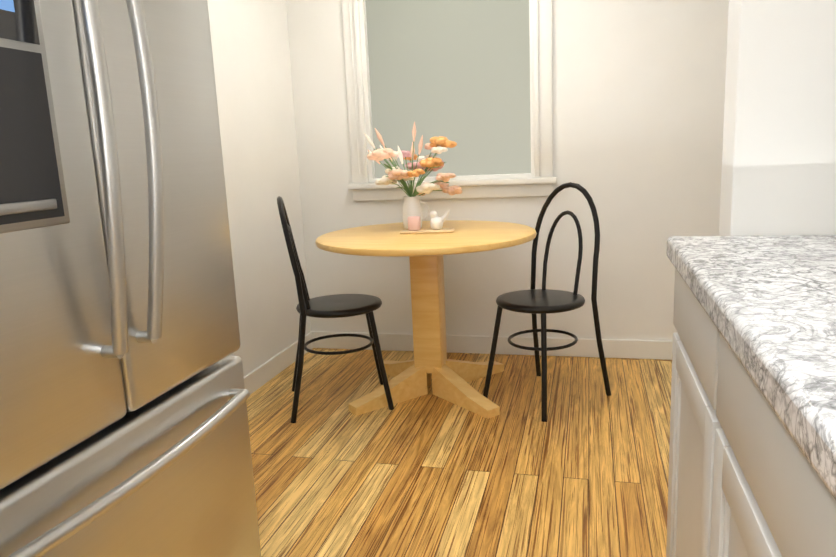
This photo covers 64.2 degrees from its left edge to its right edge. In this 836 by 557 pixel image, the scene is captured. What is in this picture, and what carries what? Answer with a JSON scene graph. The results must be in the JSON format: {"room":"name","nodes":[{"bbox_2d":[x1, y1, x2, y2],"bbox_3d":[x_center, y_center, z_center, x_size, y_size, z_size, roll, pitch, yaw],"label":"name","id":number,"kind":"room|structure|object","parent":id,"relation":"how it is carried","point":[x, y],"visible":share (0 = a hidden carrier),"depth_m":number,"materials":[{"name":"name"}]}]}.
{"room":"kitchen","nodes":[
{"label":"kitchen","id":0,"kind":"room"},
{"bbox_2d":[207,0,310,375],"bbox_3d":[-1.714,-0.104,-0.143,0.120,2.620,8.270,0,11,14],"label":"wall","id":1,"kind":"structure","parent":0,"point":[252,63],"depth_m":3.27,"materials":[{"name":"paint"}]},
{"bbox_2d":[244,331,315,394],"bbox_3d":[-0.870,0.557,2.901,0.013,0.099,2.010,0,11,14],"label":"baseboard","id":2,"kind":"structure","parent":1,"relation":"attached to","point":[264,373],"depth_m":3.40,"materials":[{"name":"white wood"}]},
{"bbox_2d":[246,348,671,556],"bbox_3d":[0.605,1.223,-0.468,4.790,0.060,8.270,0,11,14],"label":"floor","id":3,"kind":"structure","parent":0,"point":[583,471],"depth_m":2.38,"materials":[{"name":"brown wood"}]},
{"bbox_2d":[0,0,260,556],"bbox_3d":[-0.843,0.009,1.219,0.836,1.808,0.800,0,11,14],"label":"fridge","id":4,"kind":"object","parent":3,"relation":"on","point":[124,397],"visible":1,"depth_m":1.11,"materials":[{"name":"silver metal"}]},
{"bbox_2d":[277,196,393,422],"bbox_3d":[-0.373,0.098,2.954,0.448,0.944,0.412,-4,11,-9],"label":"chair","id":5,"kind":"object","parent":3,"relation":"on","point":[338,305],"visible":1,"depth_m":2.87,"materials":[{"name":"black metal"}]},
{"bbox_2d":[315,220,536,418],"bbox_3d":[0.050,0.158,3.062,0.984,0.745,0.984,0,11,14],"label":"dining table","id":6,"kind":"object","parent":3,"relation":"on","point":[425,253],"visible":0.88,"depth_m":2.97,"materials":[{"name":"brown wood"}]},
{"bbox_2d":[364,122,461,228],"bbox_3d":[-0.025,-0.482,3.120,0.456,0.492,0.366,0,11,14],"label":"vase","id":7,"kind":"object","parent":6,"relation":"on","point":[428,163],"visible":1,"depth_m":3.08,"materials":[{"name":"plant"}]},
{"bbox_2d":[400,228,454,233],"bbox_3d":[0.043,-0.215,2.998,0.240,0.008,0.120,-1,11,6],"label":"tray","id":8,"kind":"object","parent":6,"relation":"on","point":[431,230],"visible":1,"depth_m":2.95,"materials":[{"name":"brown wood"}]},
{"bbox_2d":[407,216,420,230],"bbox_3d":[-0.017,-0.249,3.002,0.058,0.060,0.058,0,11,14],"label":"candle","id":9,"kind":"object","parent":8,"relation":"on","point":[414,223],"visible":1,"depth_m":2.98,"materials":[{"name":"pink wax"}]},
{"bbox_2d":[427,210,449,229],"bbox_3d":[0.095,-0.265,2.990,0.104,0.087,0.060,0,11,14],"label":"bird figurine","id":10,"kind":"object","parent":8,"relation":"on","point":[436,222],"visible":1,"depth_m":2.98,"materials":[{"name":"white ceramic"}]},
{"bbox_2d":[483,182,610,421],"bbox_3d":[0.543,0.070,2.890,0.448,0.944,0.412,-12,14,-40],"label":"chair","id":11,"kind":"object","parent":3,"relation":"on","point":[543,301],"visible":1,"depth_m":2.88,"materials":[{"name":"black metal"}]},
{"bbox_2d":[666,268,697,556],"bbox_3d":[0.798,0.441,1.091,0.674,0.866,0.566,0,11,14],"label":"base cabinet","id":12,"kind":"object","parent":3,"relation":"on","point":[685,302],"depth_m":1.28,"materials":[{"name":"white wood"}]},
{"bbox_2d":[686,302,793,556],"bbox_3d":[0.687,0.529,0.658,0.674,0.866,0.616,0,11,14],"label":"base cabinet","id":13,"kind":"object","parent":3,"relation":"on","point":[744,479],"depth_m":0.81,"materials":[{"name":"white wood"}]},
{"bbox_2d":[786,441,835,556],"bbox_3d":[0.570,0.622,0.204,0.674,0.866,0.613,0,11,14],"label":"base cabinet","id":14,"kind":"object","parent":3,"relation":"on","point":[811,510],"depth_m":0.52,"materials":[{"name":"white wood"}]},
{"bbox_2d":[666,235,835,499],"bbox_3d":[0.653,0.086,0.547,0.688,0.046,1.533,0,11,14],"label":"countertop","id":15,"kind":"structure","parent":14,"relation":"on","point":[767,303],"depth_m":0.74,"materials":[{"name":"stone"}]},
{"bbox_2d":[286,0,728,340],"bbox_3d":[0.563,-0.886,3.402,2.530,2.620,0.120,0,11,14],"label":"wall","id":16,"kind":"structure","parent":0,"point":[638,93],"depth_m":3.37,"materials":[{"name":"paint"}]},
{"bbox_2d":[342,0,556,200],"bbox_3d":[0.166,-1.104,3.367,1.229,1.395,0.195,0,11,14],"label":"window","id":17,"kind":"structure","parent":16,"relation":"in","point":[472,79],"depth_m":3.45,"materials":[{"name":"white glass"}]},
{"bbox_2d":[312,331,672,359],"bbox_3d":[0.542,0.363,3.587,2.408,0.099,0.018,0,11,14],"label":"baseboard","id":18,"kind":"structure","parent":16,"relation":"attached to","point":[612,348],"depth_m":3.59,"materials":[{"name":"white wood"}]},
{"bbox_2d":[719,0,835,235],"bbox_3d":[0.896,-0.485,1.241,0.570,2.620,0.120,0,11,14],"label":"wall","id":19,"kind":"structure","parent":0,"point":[778,175],"depth_m":1.27,"materials":[{"name":"paint"}]}
]}

